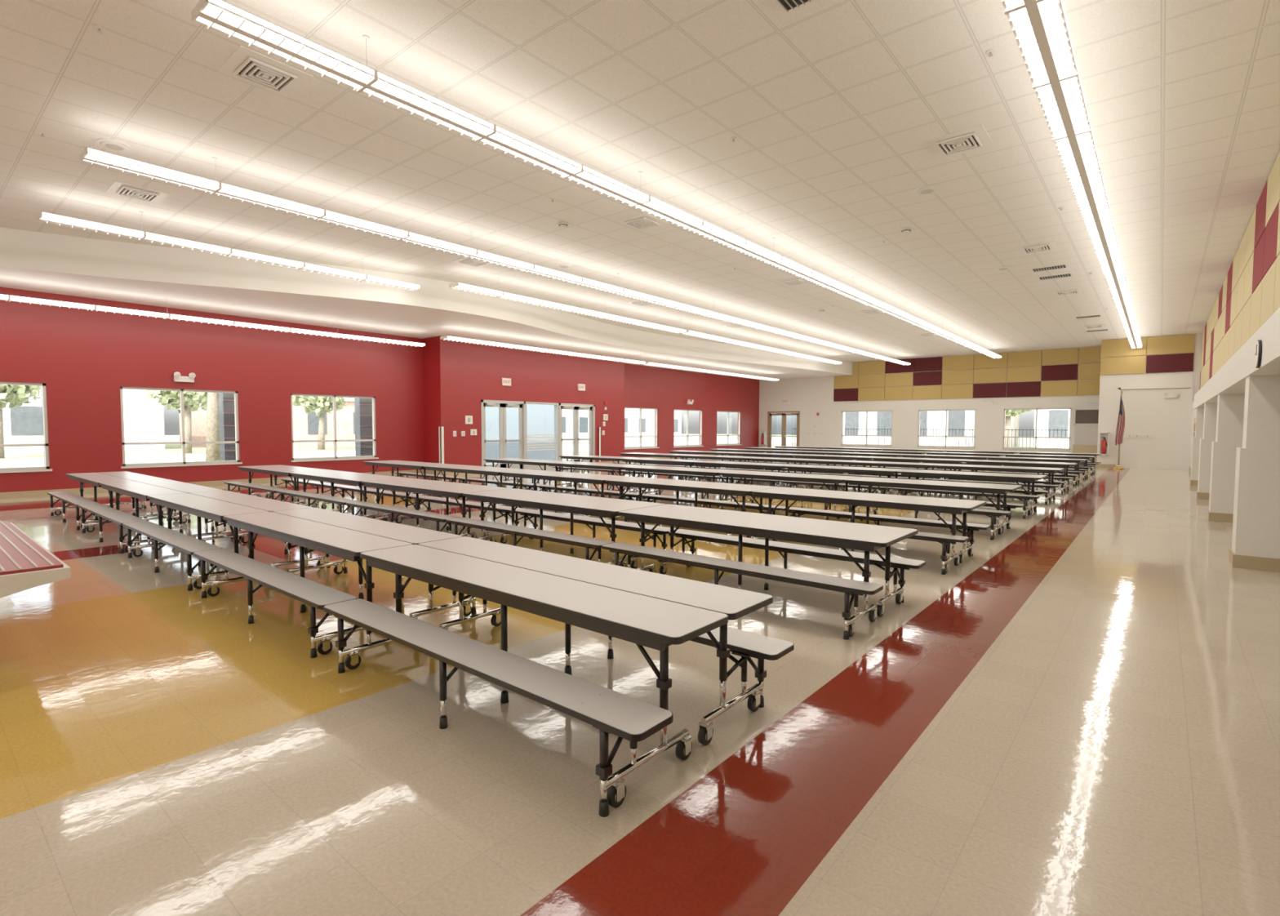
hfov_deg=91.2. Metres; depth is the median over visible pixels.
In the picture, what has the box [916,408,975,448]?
window
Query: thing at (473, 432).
wall plate
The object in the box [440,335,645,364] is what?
linear pendant light
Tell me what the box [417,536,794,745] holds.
table
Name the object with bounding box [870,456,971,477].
table
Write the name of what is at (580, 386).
exit sign
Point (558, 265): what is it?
ceiling speaker
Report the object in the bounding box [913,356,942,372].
acoustic panel
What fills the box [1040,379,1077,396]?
acoustic panel
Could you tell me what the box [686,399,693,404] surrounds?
emergency light
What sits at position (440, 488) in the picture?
table
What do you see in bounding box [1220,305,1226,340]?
acoustic panel
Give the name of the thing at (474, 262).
ceiling vent
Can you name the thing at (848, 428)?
metal fence
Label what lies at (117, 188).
ceiling vent
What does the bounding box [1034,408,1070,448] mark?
school building
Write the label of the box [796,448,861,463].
table
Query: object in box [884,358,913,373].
acoustic panel
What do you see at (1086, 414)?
hood
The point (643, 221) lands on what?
ceiling vent
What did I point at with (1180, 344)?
acoustic panel
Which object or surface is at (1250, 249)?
acoustic panel
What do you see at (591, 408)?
door
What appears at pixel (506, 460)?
table
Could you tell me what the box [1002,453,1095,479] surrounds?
table
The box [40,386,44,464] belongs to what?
pier
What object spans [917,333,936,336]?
ceiling vent
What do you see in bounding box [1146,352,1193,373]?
acoustic panel
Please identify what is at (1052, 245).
ceiling vent
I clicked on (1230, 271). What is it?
acoustic panel
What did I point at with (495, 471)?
table
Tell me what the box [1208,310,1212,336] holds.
acoustic panel
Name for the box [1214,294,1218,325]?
acoustic panel
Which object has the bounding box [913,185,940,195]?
ceiling speaker
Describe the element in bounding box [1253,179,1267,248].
acoustic panel
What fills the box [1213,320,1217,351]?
acoustic panel
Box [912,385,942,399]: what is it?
acoustic panel
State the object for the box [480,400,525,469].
door
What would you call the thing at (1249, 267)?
acoustic panel
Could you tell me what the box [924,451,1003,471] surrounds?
table
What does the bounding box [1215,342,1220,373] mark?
acoustic panel
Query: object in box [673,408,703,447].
window
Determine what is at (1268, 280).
acoustic panel
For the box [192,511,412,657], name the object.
table
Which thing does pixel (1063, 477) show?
table
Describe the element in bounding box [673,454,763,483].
table
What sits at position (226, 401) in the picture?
pier
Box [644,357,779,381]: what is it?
linear pendant light
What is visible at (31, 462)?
road
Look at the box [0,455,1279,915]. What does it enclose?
floor
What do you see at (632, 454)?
table
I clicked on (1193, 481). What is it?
wall
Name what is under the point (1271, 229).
acoustic panel
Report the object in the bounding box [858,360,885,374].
acoustic panel
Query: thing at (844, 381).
acoustic panel
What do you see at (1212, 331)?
acoustic panel
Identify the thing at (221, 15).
linear pendant light
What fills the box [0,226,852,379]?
ceiling
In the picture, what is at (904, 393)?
acoustic panel
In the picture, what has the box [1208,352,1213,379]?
acoustic panel
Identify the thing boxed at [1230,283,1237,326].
acoustic panel
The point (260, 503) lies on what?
table
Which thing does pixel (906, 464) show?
table
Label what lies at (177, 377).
emergency light
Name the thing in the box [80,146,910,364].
linear pendant light
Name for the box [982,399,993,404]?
emergency light
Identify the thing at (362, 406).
pier
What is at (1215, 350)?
acoustic panel
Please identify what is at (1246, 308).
acoustic panel
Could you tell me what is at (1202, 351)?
acoustic panel
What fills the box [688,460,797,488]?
table
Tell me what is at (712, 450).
table
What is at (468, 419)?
wall plate
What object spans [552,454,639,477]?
table
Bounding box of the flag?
[1113,388,1124,469]
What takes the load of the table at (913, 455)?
on the floor
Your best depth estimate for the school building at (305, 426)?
46.52 m
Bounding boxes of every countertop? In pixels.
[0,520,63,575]
[0,520,71,598]
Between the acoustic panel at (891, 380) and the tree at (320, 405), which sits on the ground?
the tree at (320, 405)
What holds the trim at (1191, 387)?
attached to the wall at (1166, 420)
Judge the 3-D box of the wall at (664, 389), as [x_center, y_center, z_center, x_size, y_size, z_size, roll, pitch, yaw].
[2.539,-2.058,29.892,0.208,4.042,12.333,3,4,40]
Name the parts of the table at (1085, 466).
bench seat, leg frame, bench seat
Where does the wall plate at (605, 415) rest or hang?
attached to the wall at (457, 375)
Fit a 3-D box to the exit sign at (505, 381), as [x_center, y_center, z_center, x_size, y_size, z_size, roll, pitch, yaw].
[-4.263,-2.429,20.024,0.057,0.233,0.333,3,4,40]
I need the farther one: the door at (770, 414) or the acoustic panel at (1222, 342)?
the door at (770, 414)
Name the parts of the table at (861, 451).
bench seat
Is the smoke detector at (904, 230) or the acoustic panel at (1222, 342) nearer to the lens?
the smoke detector at (904, 230)
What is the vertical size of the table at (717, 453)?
0.641 m
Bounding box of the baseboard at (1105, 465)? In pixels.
[986,457,1115,467]
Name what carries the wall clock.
attached to the wall at (1231, 377)
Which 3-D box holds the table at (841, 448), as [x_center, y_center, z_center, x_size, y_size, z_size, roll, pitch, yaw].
[8.408,-0.073,24.541,2.210,0.641,1.225,3,4,40]
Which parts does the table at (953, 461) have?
bench seat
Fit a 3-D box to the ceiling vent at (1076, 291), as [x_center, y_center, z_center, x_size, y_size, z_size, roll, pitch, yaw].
[10.208,-3.950,14.972,0.600,0.033,0.600,3,4,40]
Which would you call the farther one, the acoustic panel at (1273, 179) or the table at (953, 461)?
the table at (953, 461)
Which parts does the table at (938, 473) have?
leg frame, bench seat, leg frame, bench seat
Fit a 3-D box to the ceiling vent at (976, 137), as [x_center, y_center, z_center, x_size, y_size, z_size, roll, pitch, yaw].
[3.651,-3.592,7.177,0.600,0.033,0.600,3,4,40]
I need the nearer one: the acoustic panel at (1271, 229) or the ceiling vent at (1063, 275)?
the acoustic panel at (1271, 229)
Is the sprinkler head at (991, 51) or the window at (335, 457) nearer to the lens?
the sprinkler head at (991, 51)
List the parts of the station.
panel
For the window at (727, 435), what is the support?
in the wall at (664, 389)
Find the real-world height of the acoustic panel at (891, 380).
0.622 m
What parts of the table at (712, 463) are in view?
leg frame, bench seat, leg frame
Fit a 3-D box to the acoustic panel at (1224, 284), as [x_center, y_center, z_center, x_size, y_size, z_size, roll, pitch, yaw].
[12.646,-3.559,13.532,0.049,0.622,1.255,3,4,40]
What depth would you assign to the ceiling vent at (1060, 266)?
12.73 m
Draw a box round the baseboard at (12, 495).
[0,452,759,498]
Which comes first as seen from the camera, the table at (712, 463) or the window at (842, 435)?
the table at (712, 463)
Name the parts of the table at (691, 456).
bench seat, bench seat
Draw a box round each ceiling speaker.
[95,137,133,152]
[555,263,572,268]
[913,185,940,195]
[994,265,1013,271]
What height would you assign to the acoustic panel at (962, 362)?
0.622 m
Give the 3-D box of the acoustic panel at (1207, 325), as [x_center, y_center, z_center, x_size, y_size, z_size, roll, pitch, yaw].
[16.719,-3.784,18.431,0.049,0.622,1.255,3,4,40]
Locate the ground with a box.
[2,433,1033,463]
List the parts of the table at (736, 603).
leg frame, leg, leg, leg frame, bench seat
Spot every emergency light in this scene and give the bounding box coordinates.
[173,371,195,382]
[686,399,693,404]
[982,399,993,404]
[1163,391,1178,398]
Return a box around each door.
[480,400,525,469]
[559,403,595,462]
[767,411,799,447]
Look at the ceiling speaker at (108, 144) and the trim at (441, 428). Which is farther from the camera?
the trim at (441, 428)
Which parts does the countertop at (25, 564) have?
slide rail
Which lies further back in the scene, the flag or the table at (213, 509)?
the flag
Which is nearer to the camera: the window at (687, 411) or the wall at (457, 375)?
the wall at (457, 375)
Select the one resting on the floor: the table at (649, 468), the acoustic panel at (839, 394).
the table at (649, 468)
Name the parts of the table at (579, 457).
leg frame, bench seat, leg frame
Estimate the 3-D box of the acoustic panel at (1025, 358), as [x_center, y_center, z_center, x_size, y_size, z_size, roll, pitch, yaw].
[16.199,-4.177,26.429,1.230,0.622,0.049,3,4,40]
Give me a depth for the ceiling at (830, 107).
7.32 m
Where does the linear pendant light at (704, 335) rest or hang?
hanging from the ceiling at (830, 107)
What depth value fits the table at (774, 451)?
20.43 m
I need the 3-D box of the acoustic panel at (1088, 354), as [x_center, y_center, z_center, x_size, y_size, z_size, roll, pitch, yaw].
[17.966,-4.099,24.965,0.822,0.622,0.049,3,4,40]
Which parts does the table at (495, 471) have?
leg frame, leg, bench seat, leg frame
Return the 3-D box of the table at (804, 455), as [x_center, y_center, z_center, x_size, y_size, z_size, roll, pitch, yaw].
[5.425,0.261,17.488,2.210,0.641,1.225,3,4,40]
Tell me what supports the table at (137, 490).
on the floor
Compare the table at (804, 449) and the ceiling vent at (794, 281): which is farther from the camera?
the table at (804, 449)
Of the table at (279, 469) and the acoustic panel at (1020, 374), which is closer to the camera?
the table at (279, 469)
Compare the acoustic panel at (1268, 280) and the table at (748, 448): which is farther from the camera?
the table at (748, 448)
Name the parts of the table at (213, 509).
leg frame, leg, bench seat, leg, leg frame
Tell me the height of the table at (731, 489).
0.641 m
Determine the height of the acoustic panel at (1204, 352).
0.622 m
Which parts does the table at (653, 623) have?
leg frame, leg, bench seat, leg, leg frame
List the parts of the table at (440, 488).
leg frame, leg, bench seat, leg, leg, leg, bench seat, leg frame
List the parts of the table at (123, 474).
leg frame, leg, leg frame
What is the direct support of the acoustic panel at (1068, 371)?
attached to the wall at (809, 396)
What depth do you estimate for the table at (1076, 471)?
16.12 m
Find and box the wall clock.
[1254,339,1262,368]
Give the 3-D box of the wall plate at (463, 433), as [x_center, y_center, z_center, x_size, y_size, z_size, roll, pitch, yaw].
[-5.318,-0.733,18.864,0.030,0.150,0.117,3,4,40]
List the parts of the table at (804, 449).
bench seat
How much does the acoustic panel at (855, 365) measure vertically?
0.622 m
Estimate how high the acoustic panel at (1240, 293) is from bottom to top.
0.622 m
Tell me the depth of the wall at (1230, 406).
9.58 m
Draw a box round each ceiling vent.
[105,180,169,204]
[217,45,313,97]
[453,257,493,266]
[615,213,668,231]
[626,299,656,306]
[722,323,745,327]
[774,0,813,13]
[775,276,812,285]
[857,308,883,314]
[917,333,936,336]
[924,124,994,159]
[1015,240,1059,254]
[1031,263,1067,272]
[1037,272,1072,279]
[1051,288,1084,295]
[1075,314,1101,319]
[1082,324,1106,328]
[1085,328,1108,332]
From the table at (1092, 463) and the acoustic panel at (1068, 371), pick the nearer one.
the table at (1092, 463)
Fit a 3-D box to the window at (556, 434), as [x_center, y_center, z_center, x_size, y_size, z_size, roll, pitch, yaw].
[-3.371,-0.765,21.365,0.167,2.250,1.500,3,4,40]
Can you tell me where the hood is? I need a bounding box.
[1073,403,1098,425]
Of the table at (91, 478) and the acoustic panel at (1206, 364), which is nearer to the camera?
the table at (91, 478)
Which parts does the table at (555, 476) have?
leg frame, leg, leg, bench seat, leg frame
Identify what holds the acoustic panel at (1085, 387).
attached to the wall at (809, 396)
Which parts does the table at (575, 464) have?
leg frame, leg frame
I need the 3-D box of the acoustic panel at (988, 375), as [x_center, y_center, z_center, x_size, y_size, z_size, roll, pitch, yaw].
[15.220,-3.579,27.271,1.272,0.622,0.049,3,4,40]
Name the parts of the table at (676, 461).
leg frame, bench seat, leg frame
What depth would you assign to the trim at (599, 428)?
23.44 m
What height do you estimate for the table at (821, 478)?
0.641 m
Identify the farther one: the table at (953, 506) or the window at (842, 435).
the window at (842, 435)
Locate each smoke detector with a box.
[558,221,568,227]
[900,226,911,233]
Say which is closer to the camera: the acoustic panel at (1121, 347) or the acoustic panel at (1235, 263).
the acoustic panel at (1235, 263)
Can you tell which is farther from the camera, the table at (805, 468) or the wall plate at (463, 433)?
the wall plate at (463, 433)
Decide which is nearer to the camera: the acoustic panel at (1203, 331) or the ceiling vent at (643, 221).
the ceiling vent at (643, 221)
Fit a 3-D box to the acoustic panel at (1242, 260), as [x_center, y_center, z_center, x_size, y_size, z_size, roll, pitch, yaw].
[10.202,-3.424,10.592,0.049,0.622,1.255,3,4,40]
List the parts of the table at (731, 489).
leg frame, leg, leg, bench seat, leg frame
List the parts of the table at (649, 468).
leg frame, leg, leg frame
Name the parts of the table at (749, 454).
bench seat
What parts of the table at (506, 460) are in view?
leg frame, leg frame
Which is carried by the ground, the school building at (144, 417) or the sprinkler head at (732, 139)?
the school building at (144, 417)
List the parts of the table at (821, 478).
leg frame, leg frame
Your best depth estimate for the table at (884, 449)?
22.98 m
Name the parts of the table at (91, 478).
leg, leg frame, bench seat, leg frame, leg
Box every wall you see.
[0,286,424,492]
[422,335,624,466]
[485,402,554,463]
[624,363,759,457]
[758,346,1099,456]
[1096,333,1202,470]
[1189,401,1195,467]
[1189,407,1204,485]
[1193,306,1279,408]
[1195,402,1217,499]
[1206,393,1244,522]
[1228,374,1279,572]
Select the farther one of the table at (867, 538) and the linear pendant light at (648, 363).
the linear pendant light at (648, 363)
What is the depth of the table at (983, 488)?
8.65 m
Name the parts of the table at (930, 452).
bench seat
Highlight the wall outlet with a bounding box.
[1127,433,1131,438]
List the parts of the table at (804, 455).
bench seat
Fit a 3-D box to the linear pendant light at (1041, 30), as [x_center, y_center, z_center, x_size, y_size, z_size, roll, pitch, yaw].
[8.971,-3.616,11.840,0.312,0.404,27.250,3,4,40]
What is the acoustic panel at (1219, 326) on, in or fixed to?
attached to the wall
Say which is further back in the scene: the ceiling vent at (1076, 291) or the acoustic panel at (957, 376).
the acoustic panel at (957, 376)
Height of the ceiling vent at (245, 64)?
0.033 m
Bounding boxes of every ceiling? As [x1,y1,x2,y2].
[0,0,1279,362]
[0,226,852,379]
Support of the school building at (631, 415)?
on the ground
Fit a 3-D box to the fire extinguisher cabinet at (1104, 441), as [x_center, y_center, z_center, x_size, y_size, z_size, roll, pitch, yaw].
[17.075,-0.527,23.082,0.283,0.833,0.167,3,4,40]
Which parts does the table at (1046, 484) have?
leg frame, bench seat, bench seat, leg frame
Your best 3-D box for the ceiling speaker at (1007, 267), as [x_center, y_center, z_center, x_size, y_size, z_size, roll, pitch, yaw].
[7.394,-3.855,12.760,0.333,0.028,0.333,3,4,40]
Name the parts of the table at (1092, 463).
bench seat, leg frame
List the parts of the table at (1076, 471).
bench seat, leg frame, bench seat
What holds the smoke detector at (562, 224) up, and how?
attached to the ceiling at (830, 107)
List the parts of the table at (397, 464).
leg frame, bench seat, leg frame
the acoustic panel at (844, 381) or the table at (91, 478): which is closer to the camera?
the table at (91, 478)
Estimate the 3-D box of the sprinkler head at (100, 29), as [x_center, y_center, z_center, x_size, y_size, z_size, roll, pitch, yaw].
[-4.447,-3.522,5.162,0.075,0.033,0.075,3,4,40]
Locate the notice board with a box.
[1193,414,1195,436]
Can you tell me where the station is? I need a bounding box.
[1072,403,1098,465]
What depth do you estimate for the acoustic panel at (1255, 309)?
8.66 m
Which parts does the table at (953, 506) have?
leg frame, leg, leg, bench seat, bench seat, leg frame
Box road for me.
[0,438,796,467]
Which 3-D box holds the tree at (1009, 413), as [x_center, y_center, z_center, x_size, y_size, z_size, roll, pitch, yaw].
[22.971,-2.673,39.303,3.494,4.782,3.444,3,4,40]
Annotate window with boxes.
[0,381,52,472]
[120,386,242,468]
[290,393,378,462]
[525,401,559,469]
[624,407,659,449]
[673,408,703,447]
[716,410,742,445]
[840,410,892,446]
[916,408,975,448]
[1001,408,1071,450]
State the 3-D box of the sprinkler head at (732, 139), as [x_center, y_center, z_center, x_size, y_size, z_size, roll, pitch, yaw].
[1.056,-3.597,7.090,0.075,0.033,0.075,3,4,40]
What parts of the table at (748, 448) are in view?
bench seat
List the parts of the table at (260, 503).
leg frame, leg, leg frame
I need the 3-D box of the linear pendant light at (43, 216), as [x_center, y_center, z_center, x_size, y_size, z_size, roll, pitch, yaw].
[-6.527,-3.626,10.942,0.312,0.404,5.767,3,4,40]
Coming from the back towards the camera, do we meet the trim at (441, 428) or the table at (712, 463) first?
the trim at (441, 428)
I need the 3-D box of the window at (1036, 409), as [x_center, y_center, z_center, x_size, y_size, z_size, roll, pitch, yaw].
[16.619,-1.208,26.310,2.483,1.742,0.158,3,4,40]
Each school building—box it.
[2,386,164,453]
[178,395,355,448]
[562,405,681,441]
[843,410,1018,447]
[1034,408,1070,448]
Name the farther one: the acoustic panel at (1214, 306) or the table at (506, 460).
the acoustic panel at (1214, 306)
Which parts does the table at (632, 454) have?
bench seat, bench seat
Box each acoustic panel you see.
[833,375,858,388]
[833,388,857,401]
[853,361,858,374]
[857,373,884,387]
[857,386,884,400]
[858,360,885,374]
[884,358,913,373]
[884,372,913,386]
[884,386,912,399]
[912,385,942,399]
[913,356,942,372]
[913,370,942,386]
[941,383,973,399]
[942,354,973,370]
[942,368,973,384]
[973,352,1007,368]
[973,367,1007,383]
[973,382,1006,398]
[1006,365,1041,382]
[1006,381,1040,397]
[1007,350,1041,367]
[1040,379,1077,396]
[1041,347,1078,365]
[1041,364,1077,381]
[1077,362,1100,379]
[1077,378,1099,395]
[1078,346,1101,363]
[1100,355,1146,374]
[1101,337,1146,357]
[1146,333,1195,355]
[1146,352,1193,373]
[1200,347,1204,369]
[1200,367,1203,388]
[1201,327,1204,350]
[1202,364,1204,386]
[1203,344,1205,366]
[1204,321,1207,346]
[1204,339,1208,363]
[1204,361,1207,384]
[1206,315,1209,341]
[1206,357,1209,382]
[1207,333,1211,359]
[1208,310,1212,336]
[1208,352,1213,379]
[1209,328,1213,355]
[1211,302,1215,331]
[1212,347,1216,376]
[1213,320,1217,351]
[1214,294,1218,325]
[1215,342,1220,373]
[1216,312,1222,346]
[1217,284,1222,319]
[1218,336,1224,369]
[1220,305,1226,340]
[1222,273,1227,311]
[1223,327,1230,364]
[1224,293,1231,333]
[1226,260,1233,302]
[1228,319,1235,359]
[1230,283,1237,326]
[1231,246,1239,292]
[1234,307,1243,353]
[1235,268,1244,317]
[1237,227,1247,280]
[1240,296,1251,346]
[1243,251,1253,306]
[1244,206,1256,266]
[1249,279,1262,337]
[1251,229,1265,293]
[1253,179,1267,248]
[1260,259,1275,326]
[1262,202,1279,277]
[1265,151,1279,227]
[1273,253,1279,312]
[1276,200,1279,256]
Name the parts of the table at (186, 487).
leg frame, leg, leg, leg frame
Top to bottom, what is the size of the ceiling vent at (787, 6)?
0.025 m
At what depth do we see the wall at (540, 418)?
25.66 m
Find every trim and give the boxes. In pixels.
[438,426,444,463]
[598,426,600,462]
[1115,385,1193,470]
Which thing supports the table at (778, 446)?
on the floor
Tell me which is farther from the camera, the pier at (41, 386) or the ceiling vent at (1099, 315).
the ceiling vent at (1099, 315)
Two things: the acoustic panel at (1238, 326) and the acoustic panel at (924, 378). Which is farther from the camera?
the acoustic panel at (924, 378)
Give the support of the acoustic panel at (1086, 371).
attached to the wall at (809, 396)
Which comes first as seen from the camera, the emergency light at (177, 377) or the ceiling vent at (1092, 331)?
the emergency light at (177, 377)
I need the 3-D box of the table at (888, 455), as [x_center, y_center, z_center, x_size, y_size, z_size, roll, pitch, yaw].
[6.988,0.175,19.367,2.210,0.641,1.225,3,4,40]
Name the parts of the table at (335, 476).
leg, leg frame, bench seat, leg, leg, leg frame, leg, bench seat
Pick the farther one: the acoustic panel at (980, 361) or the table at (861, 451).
the acoustic panel at (980, 361)
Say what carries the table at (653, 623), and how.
on the floor
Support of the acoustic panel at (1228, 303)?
attached to the wall
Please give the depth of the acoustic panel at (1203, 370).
19.45 m
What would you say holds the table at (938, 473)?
on the floor
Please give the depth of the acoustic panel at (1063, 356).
25.60 m
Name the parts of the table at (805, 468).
leg frame, bench seat, leg frame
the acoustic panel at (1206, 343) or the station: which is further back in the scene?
the station
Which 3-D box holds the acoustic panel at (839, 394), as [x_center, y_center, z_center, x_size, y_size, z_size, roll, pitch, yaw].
[10.297,-3.155,31.384,1.230,0.622,0.049,3,4,40]
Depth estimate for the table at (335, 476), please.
9.77 m
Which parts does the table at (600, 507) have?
leg frame, leg, bench seat, leg, leg, leg, bench seat, leg frame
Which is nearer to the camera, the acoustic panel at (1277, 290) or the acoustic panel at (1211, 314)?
the acoustic panel at (1277, 290)
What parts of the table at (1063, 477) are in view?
bench seat, bench seat, leg frame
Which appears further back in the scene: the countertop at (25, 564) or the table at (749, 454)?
the table at (749, 454)
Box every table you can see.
[47,472,131,529]
[77,480,186,553]
[98,471,182,520]
[122,493,269,591]
[135,479,242,539]
[190,490,330,568]
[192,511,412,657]
[224,464,347,506]
[273,507,476,618]
[275,470,422,520]
[323,544,728,817]
[346,478,526,540]
[356,460,462,496]
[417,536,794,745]
[418,464,542,506]
[445,488,678,568]
[480,457,572,490]
[497,470,644,519]
[542,461,646,497]
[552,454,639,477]
[601,504,925,639]
[603,476,785,537]
[613,457,711,481]
[614,452,694,478]
[622,465,738,507]
[667,450,738,468]
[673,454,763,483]
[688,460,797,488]
[709,448,773,468]
[719,470,860,519]
[725,452,804,471]
[742,447,804,461]
[744,457,844,488]
[751,487,990,574]
[764,449,834,470]
[775,445,828,459]
[778,464,906,495]
[792,453,879,475]
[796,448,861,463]
[824,447,884,456]
[827,452,904,476]
[828,460,942,495]
[844,476,1024,540]
[856,449,929,468]
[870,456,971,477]
[879,448,946,458]
[892,469,1048,519]
[900,453,987,480]
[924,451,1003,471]
[931,463,1065,504]
[944,449,1018,461]
[962,459,1078,493]
[984,456,1087,486]
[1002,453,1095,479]
[1017,451,1101,475]
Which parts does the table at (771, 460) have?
bench seat, bench seat, leg frame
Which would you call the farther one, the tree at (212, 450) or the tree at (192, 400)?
the tree at (192, 400)
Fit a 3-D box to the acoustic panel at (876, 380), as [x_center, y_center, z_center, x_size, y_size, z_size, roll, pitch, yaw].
[11.277,-3.753,30.541,1.272,0.622,0.049,3,4,40]
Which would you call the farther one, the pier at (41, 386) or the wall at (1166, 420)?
the wall at (1166, 420)
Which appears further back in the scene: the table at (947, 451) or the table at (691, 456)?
the table at (947, 451)
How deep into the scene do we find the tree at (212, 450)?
22.04 m
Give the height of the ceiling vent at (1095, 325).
0.033 m
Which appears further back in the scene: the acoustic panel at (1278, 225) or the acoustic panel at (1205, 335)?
the acoustic panel at (1205, 335)
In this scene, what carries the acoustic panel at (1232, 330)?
attached to the wall
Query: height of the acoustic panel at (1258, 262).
0.622 m
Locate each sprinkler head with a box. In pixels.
[37,131,47,137]
[93,25,105,33]
[729,137,736,142]
[986,48,995,56]
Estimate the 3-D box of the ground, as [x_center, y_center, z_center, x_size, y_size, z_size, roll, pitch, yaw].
[-10.219,-0.696,46.418,175.000,0.117,191.667,3,4,40]
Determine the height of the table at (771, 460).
0.641 m
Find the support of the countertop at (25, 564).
on the floor
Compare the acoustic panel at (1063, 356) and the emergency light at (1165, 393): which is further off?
the acoustic panel at (1063, 356)
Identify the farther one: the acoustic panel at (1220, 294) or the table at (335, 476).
the acoustic panel at (1220, 294)
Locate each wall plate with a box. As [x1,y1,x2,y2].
[461,431,465,435]
[465,415,472,423]
[470,429,476,435]
[603,413,608,420]
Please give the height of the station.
2.417 m
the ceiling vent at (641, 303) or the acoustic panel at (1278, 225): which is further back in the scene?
the ceiling vent at (641, 303)
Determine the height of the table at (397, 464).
0.641 m
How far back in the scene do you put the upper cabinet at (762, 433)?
34.32 m
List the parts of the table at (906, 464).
leg frame, bench seat, bench seat, leg frame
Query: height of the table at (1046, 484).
0.641 m
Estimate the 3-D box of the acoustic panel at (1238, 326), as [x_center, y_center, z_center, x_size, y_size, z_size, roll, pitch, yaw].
[10.198,-2.142,10.655,0.049,0.622,1.255,3,4,40]
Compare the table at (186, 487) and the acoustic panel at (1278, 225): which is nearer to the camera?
the acoustic panel at (1278, 225)
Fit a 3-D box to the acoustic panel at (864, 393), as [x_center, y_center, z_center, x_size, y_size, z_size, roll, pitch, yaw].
[11.275,-3.112,30.573,1.272,0.622,0.049,3,4,40]
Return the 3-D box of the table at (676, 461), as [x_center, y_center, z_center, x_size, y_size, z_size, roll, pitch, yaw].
[0.595,0.359,15.143,2.210,0.641,1.225,3,4,40]
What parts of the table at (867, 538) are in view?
leg frame, leg, leg, bench seat, leg, leg, bench seat, leg frame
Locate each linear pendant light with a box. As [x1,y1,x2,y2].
[0,293,425,346]
[37,211,420,290]
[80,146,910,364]
[191,0,1001,358]
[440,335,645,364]
[448,277,686,333]
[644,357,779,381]
[683,324,842,364]
[1001,0,1142,348]
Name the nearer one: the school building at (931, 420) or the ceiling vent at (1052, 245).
the ceiling vent at (1052, 245)
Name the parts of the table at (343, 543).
leg frame, leg, bench seat, leg, leg frame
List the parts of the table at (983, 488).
leg frame, leg, bench seat, leg frame, bench seat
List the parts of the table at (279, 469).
leg, bench seat, leg frame, leg, leg, leg frame, bench seat, leg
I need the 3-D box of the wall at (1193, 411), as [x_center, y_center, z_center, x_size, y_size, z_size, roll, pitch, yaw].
[17.701,-0.598,18.601,1.875,2.333,6.250,3,4,40]
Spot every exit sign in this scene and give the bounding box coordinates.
[502,377,511,386]
[577,383,585,391]
[782,399,788,403]
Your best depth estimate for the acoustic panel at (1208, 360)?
17.52 m
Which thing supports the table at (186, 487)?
on the floor
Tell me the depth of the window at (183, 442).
14.27 m
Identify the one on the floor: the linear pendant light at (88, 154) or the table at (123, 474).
the table at (123, 474)
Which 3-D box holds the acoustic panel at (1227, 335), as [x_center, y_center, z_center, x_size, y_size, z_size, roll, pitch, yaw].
[11.827,-2.232,12.614,0.049,0.622,1.255,3,4,40]
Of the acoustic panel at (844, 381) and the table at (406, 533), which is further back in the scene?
the acoustic panel at (844, 381)
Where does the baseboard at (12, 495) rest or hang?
attached to the wall at (457, 375)
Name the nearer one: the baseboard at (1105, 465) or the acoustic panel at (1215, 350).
the acoustic panel at (1215, 350)
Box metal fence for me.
[792,427,1069,448]
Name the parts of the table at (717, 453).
bench seat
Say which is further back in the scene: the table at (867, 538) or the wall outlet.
the wall outlet
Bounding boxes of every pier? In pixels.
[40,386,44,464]
[218,392,235,460]
[354,397,373,456]
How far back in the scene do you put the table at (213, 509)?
6.04 m
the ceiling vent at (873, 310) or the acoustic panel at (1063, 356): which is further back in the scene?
the acoustic panel at (1063, 356)
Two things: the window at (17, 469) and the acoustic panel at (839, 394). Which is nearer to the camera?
the window at (17, 469)
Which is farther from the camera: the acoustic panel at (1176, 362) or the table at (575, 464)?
the acoustic panel at (1176, 362)
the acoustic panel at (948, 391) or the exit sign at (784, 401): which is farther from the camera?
the exit sign at (784, 401)
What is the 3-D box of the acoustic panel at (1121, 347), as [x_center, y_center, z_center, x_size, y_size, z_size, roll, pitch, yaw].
[17.474,-3.989,22.667,1.288,0.622,0.049,3,4,40]
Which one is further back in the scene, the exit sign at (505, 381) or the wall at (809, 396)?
the wall at (809, 396)
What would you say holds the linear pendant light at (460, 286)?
hanging from the ceiling at (830, 107)
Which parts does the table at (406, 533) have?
leg frame, leg, leg frame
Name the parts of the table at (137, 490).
leg frame, leg, bench seat, leg, leg frame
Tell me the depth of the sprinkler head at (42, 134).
7.01 m
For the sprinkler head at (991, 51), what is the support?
attached to the ceiling at (830, 107)
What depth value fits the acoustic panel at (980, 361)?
27.24 m
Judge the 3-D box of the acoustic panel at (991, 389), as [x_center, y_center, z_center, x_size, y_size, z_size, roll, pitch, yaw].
[15.217,-2.938,27.303,1.272,0.622,0.049,3,4,40]
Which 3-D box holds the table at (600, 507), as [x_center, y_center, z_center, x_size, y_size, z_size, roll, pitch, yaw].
[-0.907,0.759,6.862,2.427,0.641,1.225,3,4,40]
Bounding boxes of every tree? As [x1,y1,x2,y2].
[0,384,41,458]
[145,390,207,453]
[205,392,220,461]
[292,395,347,449]
[1004,409,1031,447]

